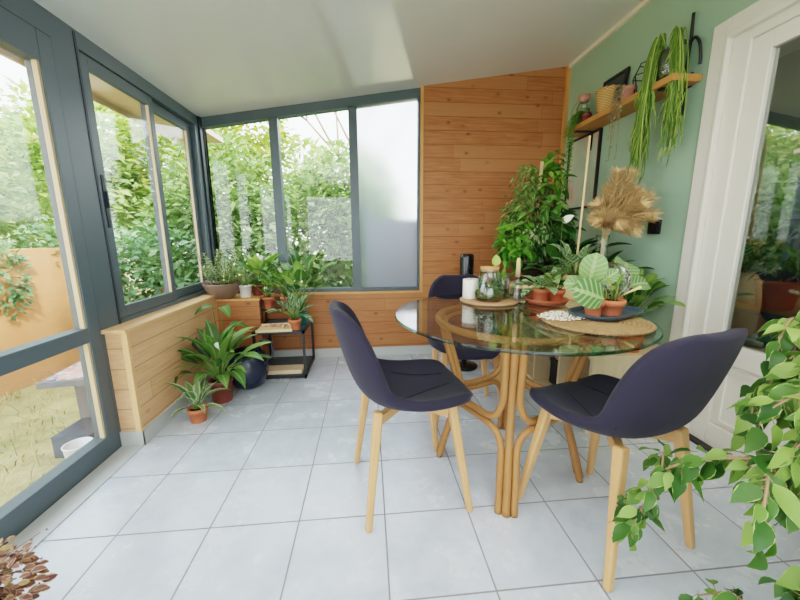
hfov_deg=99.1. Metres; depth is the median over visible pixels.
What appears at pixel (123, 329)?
trim
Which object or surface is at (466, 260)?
tower fan
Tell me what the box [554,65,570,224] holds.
trim
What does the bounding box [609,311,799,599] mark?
plant
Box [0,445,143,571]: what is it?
trim
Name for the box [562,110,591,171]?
fern
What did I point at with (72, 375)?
garden table
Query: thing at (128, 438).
baseboard
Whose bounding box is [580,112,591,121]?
pot
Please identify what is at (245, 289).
potted plant
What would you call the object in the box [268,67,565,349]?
wall
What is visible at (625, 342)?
flower pot
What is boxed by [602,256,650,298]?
potted plant
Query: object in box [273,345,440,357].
baseboard
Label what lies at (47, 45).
door
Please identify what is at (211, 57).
ceiling
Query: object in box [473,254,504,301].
jar
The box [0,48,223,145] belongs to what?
roof eave
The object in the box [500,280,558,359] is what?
plant stand
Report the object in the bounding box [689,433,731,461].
trim
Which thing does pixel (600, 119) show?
wall shelf
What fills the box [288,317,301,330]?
pot
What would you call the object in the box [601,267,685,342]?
potted plant
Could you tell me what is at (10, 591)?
coleus
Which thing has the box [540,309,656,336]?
placemat
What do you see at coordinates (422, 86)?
trim
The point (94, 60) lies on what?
window
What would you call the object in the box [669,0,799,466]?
door
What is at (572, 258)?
pothos
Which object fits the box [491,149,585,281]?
climbing plant
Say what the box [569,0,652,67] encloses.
trim
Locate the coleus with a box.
[0,528,57,599]
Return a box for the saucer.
[525,295,569,305]
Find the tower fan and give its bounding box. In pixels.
[459,253,477,371]
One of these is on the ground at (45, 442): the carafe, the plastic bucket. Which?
the plastic bucket
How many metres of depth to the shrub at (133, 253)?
3.54 m
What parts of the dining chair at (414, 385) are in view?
leg, leg, leg, leg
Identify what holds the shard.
on the wooden tray at (261, 329)
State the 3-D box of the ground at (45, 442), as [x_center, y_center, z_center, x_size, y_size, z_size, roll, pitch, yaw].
[-4.354,0.196,6.108,23.000,0.100,29.000,-1,11,-5]
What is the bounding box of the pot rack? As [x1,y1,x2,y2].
[260,297,296,323]
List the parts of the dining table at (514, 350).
leg, leg, leg, glass, leg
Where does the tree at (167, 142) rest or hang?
on the ground at (45, 442)
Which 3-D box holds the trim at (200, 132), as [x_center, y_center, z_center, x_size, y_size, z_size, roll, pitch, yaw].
[-1.634,-0.755,2.864,0.095,1.426,0.110,-1,11,-5]
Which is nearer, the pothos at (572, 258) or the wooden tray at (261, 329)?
the pothos at (572, 258)
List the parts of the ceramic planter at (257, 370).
handle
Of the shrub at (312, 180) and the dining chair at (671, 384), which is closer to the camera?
the dining chair at (671, 384)
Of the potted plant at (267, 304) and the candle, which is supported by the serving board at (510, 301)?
the candle
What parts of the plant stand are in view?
leg, leg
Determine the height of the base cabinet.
0.450 m
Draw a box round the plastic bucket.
[61,437,92,458]
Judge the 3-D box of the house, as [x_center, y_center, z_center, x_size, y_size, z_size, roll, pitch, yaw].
[-9.225,-2.414,9.351,4.600,3.900,3.800,-1,11,-5]
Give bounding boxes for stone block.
[51,417,94,457]
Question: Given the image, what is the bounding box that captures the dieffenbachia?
[264,290,316,330]
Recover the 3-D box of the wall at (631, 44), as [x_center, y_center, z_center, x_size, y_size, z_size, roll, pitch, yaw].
[1.706,-0.406,0.916,0.120,2.620,4.730,-1,11,-5]
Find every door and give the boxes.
[0,0,121,546]
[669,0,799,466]
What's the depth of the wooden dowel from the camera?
1.93 m
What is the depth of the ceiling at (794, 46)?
2.82 m
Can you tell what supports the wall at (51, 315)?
on the ground at (45, 442)
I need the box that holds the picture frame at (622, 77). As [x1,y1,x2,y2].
[603,66,630,86]
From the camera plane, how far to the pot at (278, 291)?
2.96 m
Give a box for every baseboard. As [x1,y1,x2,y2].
[120,363,220,445]
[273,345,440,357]
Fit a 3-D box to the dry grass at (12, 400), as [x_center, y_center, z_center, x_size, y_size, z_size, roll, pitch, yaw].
[-2.329,0.837,2.001,1.756,0.146,3.821,-1,11,-5]
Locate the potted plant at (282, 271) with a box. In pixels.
[258,261,309,308]
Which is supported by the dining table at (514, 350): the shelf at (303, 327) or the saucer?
the saucer
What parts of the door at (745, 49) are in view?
panel moulding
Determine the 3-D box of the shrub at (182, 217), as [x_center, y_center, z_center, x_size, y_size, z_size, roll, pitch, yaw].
[-2.482,-0.825,4.520,1.910,2.909,1.661,-1,11,-5]
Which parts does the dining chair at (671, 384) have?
leg, leg, leg, leg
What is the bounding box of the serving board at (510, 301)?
[460,296,518,306]
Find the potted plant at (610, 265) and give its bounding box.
[553,244,655,286]
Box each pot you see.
[187,403,207,423]
[208,375,232,403]
[252,284,263,295]
[272,282,283,293]
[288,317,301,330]
[295,310,308,324]
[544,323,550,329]
[551,274,583,344]
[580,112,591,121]
[618,335,644,352]
[619,84,635,100]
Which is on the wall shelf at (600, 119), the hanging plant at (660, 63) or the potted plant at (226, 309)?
the hanging plant at (660, 63)
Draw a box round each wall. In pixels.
[0,248,125,396]
[105,293,219,430]
[216,301,269,364]
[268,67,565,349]
[559,0,758,344]
[736,49,799,299]
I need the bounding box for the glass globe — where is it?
[608,262,631,297]
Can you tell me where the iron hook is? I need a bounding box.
[664,12,701,88]
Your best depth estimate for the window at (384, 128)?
2.95 m
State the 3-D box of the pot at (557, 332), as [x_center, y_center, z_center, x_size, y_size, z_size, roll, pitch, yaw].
[1.031,0.050,2.055,0.210,0.410,0.210,-1,11,-5]
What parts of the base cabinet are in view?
panel, panel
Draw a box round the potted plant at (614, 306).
[601,273,631,315]
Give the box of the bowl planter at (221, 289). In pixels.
[197,246,245,298]
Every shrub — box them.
[0,211,137,320]
[114,221,223,303]
[126,127,277,297]
[243,139,352,287]
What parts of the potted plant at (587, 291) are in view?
pot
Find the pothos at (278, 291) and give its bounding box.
[263,260,293,293]
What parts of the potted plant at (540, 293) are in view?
pot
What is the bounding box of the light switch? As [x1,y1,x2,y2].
[647,220,661,233]
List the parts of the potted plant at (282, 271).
pot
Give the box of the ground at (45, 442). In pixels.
[0,263,352,506]
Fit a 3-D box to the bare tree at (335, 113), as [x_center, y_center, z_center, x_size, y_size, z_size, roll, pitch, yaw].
[-0.758,-2.793,6.993,4.369,5.418,1.969,-1,11,-5]
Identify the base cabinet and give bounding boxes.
[521,316,659,433]
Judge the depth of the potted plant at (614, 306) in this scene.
1.34 m
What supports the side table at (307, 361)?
on the floor
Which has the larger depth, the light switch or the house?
the house
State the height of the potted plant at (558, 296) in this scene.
0.175 m
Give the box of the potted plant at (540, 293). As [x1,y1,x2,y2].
[513,271,568,300]
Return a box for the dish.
[591,343,605,351]
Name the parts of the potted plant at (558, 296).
pot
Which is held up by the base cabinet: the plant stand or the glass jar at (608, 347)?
the glass jar at (608, 347)
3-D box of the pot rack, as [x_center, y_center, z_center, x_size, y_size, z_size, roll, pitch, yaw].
[-1.009,0.077,2.858,0.268,0.225,0.107,-1,11,-5]
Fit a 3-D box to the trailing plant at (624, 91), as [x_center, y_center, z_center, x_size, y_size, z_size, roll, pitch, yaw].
[1.388,-1.101,2.134,0.131,0.442,0.116,-1,11,-5]
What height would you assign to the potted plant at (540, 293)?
0.161 m
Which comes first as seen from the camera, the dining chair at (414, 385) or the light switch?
the dining chair at (414, 385)
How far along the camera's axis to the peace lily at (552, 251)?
2.18 m
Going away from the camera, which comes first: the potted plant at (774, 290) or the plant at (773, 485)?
the plant at (773, 485)
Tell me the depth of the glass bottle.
2.54 m
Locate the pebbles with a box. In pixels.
[537,311,584,320]
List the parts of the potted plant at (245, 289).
pot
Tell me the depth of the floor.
1.32 m
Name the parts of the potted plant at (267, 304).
pot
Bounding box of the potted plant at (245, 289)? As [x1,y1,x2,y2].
[233,267,257,297]
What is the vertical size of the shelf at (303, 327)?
0.010 m
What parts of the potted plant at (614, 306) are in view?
pot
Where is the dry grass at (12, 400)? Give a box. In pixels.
[0,371,77,502]
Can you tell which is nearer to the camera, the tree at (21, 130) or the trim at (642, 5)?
the trim at (642, 5)
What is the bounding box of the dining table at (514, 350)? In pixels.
[395,294,663,517]
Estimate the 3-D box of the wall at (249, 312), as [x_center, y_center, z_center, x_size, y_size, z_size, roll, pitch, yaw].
[-1.317,0.273,2.916,0.330,0.585,0.240,-1,11,-5]
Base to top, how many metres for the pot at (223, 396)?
0.155 m
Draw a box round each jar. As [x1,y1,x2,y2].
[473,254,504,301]
[600,341,616,351]
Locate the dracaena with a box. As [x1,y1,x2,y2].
[165,377,230,423]
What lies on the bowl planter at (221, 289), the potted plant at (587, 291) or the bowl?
the bowl
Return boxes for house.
[0,131,173,284]
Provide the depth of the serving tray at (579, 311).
1.35 m
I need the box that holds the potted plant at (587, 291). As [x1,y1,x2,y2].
[564,253,619,316]
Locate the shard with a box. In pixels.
[264,324,285,326]
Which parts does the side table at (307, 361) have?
leg, leg, frame, frame, leg, leg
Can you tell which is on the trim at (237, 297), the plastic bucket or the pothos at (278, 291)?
the pothos at (278, 291)
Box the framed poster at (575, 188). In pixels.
[563,128,602,210]
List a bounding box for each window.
[73,29,213,322]
[201,88,419,293]
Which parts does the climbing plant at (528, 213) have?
pot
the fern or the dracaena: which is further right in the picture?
the fern
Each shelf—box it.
[265,319,308,329]
[269,356,312,374]
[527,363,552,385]
[562,73,702,149]
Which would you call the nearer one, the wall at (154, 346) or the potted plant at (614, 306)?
the potted plant at (614, 306)
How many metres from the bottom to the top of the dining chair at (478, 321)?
0.835 m
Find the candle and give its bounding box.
[463,278,478,298]
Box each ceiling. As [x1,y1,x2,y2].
[34,0,643,116]
[779,39,799,57]
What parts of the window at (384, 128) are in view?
frosted pane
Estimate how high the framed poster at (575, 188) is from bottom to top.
0.560 m
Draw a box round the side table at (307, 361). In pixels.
[252,318,314,378]
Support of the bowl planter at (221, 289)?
on the trim at (237, 297)
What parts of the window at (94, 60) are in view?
pull handle, sash, sash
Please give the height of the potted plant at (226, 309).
0.615 m
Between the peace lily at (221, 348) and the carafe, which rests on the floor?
the peace lily at (221, 348)
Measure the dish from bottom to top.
0.045 m
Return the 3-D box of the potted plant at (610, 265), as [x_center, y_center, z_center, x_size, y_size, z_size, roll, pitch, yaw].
[1.220,-0.093,2.343,0.585,0.585,0.614,-1,11,-5]
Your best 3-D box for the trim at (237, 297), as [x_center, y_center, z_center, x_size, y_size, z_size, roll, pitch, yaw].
[-0.657,-0.044,2.955,1.705,0.017,0.330,-1,11,-5]
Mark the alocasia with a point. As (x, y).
(293, 263)
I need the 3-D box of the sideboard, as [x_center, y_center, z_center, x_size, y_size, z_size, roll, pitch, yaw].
[2.558,0.374,1.943,0.635,0.600,0.940,-1,11,-5]
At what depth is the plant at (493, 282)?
1.72 m
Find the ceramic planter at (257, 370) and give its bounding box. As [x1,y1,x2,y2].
[226,339,273,389]
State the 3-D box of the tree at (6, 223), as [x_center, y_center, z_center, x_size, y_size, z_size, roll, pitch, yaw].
[-4.634,-0.886,2.631,2.211,3.315,2.711,-5,11,-23]
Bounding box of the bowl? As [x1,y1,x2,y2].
[202,280,240,298]
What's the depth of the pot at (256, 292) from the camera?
2.88 m
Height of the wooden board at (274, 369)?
0.030 m
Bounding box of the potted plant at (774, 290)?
[740,177,799,310]
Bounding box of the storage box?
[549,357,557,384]
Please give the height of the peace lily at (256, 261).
0.417 m
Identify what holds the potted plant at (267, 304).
on the pot rack
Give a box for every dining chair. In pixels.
[329,300,472,532]
[427,275,501,427]
[518,328,747,592]
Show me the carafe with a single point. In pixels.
(518, 264)
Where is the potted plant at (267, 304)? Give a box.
[248,280,277,308]
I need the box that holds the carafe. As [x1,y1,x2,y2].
[508,258,525,301]
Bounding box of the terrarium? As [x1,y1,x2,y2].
[632,61,645,93]
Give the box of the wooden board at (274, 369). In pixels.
[268,364,303,374]
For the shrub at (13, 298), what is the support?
on the ground at (45, 442)
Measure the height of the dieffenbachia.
0.319 m
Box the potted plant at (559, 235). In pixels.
[541,235,579,310]
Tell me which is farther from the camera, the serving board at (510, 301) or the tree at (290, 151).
the tree at (290, 151)
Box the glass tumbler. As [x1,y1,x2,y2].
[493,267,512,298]
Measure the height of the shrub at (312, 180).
2.738 m
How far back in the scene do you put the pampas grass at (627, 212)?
1.91 m
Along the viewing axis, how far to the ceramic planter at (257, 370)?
2.42 m
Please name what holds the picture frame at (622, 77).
on the wall shelf at (600, 119)
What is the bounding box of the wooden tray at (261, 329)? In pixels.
[255,323,291,332]
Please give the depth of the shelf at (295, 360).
2.94 m
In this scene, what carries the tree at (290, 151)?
on the ground at (45, 442)
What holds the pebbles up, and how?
on the placemat
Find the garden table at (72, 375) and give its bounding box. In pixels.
[36,361,90,418]
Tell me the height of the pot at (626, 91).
0.080 m
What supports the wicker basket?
on the wall shelf at (600, 119)
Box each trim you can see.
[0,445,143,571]
[101,295,215,431]
[197,116,220,280]
[216,290,419,301]
[419,85,423,291]
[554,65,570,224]
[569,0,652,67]
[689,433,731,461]
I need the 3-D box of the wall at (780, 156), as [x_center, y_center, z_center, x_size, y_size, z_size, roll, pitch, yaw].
[2.671,-0.462,1.237,1.860,2.600,4.200,-1,11,-5]
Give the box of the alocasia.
[252,247,336,324]
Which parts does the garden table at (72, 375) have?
leg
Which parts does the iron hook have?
arm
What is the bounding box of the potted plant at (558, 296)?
[536,267,570,301]
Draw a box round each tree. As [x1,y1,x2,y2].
[0,74,161,258]
[0,101,180,285]
[0,150,31,247]
[109,119,295,278]
[250,130,348,281]
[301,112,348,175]
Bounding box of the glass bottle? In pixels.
[571,93,590,124]
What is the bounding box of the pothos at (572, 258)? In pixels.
[542,240,600,344]
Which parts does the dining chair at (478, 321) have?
leg, leg, leg, leg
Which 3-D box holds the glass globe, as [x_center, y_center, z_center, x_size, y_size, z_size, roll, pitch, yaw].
[0.874,-0.072,1.417,0.150,0.170,0.150,-1,11,-5]
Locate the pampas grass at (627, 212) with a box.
[585,164,663,281]
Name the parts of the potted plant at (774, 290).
pot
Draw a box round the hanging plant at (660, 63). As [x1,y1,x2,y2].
[628,26,688,183]
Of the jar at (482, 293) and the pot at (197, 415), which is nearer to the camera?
the jar at (482, 293)
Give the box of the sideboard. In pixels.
[731,298,799,356]
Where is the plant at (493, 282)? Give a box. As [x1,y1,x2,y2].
[479,280,500,290]
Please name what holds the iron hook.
attached to the wall at (631, 44)
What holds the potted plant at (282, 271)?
on the pot rack
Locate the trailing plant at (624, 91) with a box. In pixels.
[605,84,635,161]
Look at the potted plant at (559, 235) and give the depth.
2.47 m
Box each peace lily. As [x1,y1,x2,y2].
[173,319,276,403]
[225,246,282,295]
[523,215,631,329]
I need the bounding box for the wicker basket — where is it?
[595,84,620,112]
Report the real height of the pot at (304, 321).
0.100 m
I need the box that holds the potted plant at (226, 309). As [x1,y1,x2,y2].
[194,304,246,371]
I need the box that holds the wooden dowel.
[575,135,590,273]
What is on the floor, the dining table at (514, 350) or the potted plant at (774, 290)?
the dining table at (514, 350)
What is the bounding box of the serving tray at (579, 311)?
[567,305,643,321]
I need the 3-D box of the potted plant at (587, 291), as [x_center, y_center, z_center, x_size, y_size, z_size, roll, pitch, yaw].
[0.739,-0.055,1.309,0.196,0.247,0.163,4,11,23]
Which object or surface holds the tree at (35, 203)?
on the ground at (45, 442)
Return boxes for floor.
[0,353,799,599]
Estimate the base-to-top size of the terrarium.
0.177 m

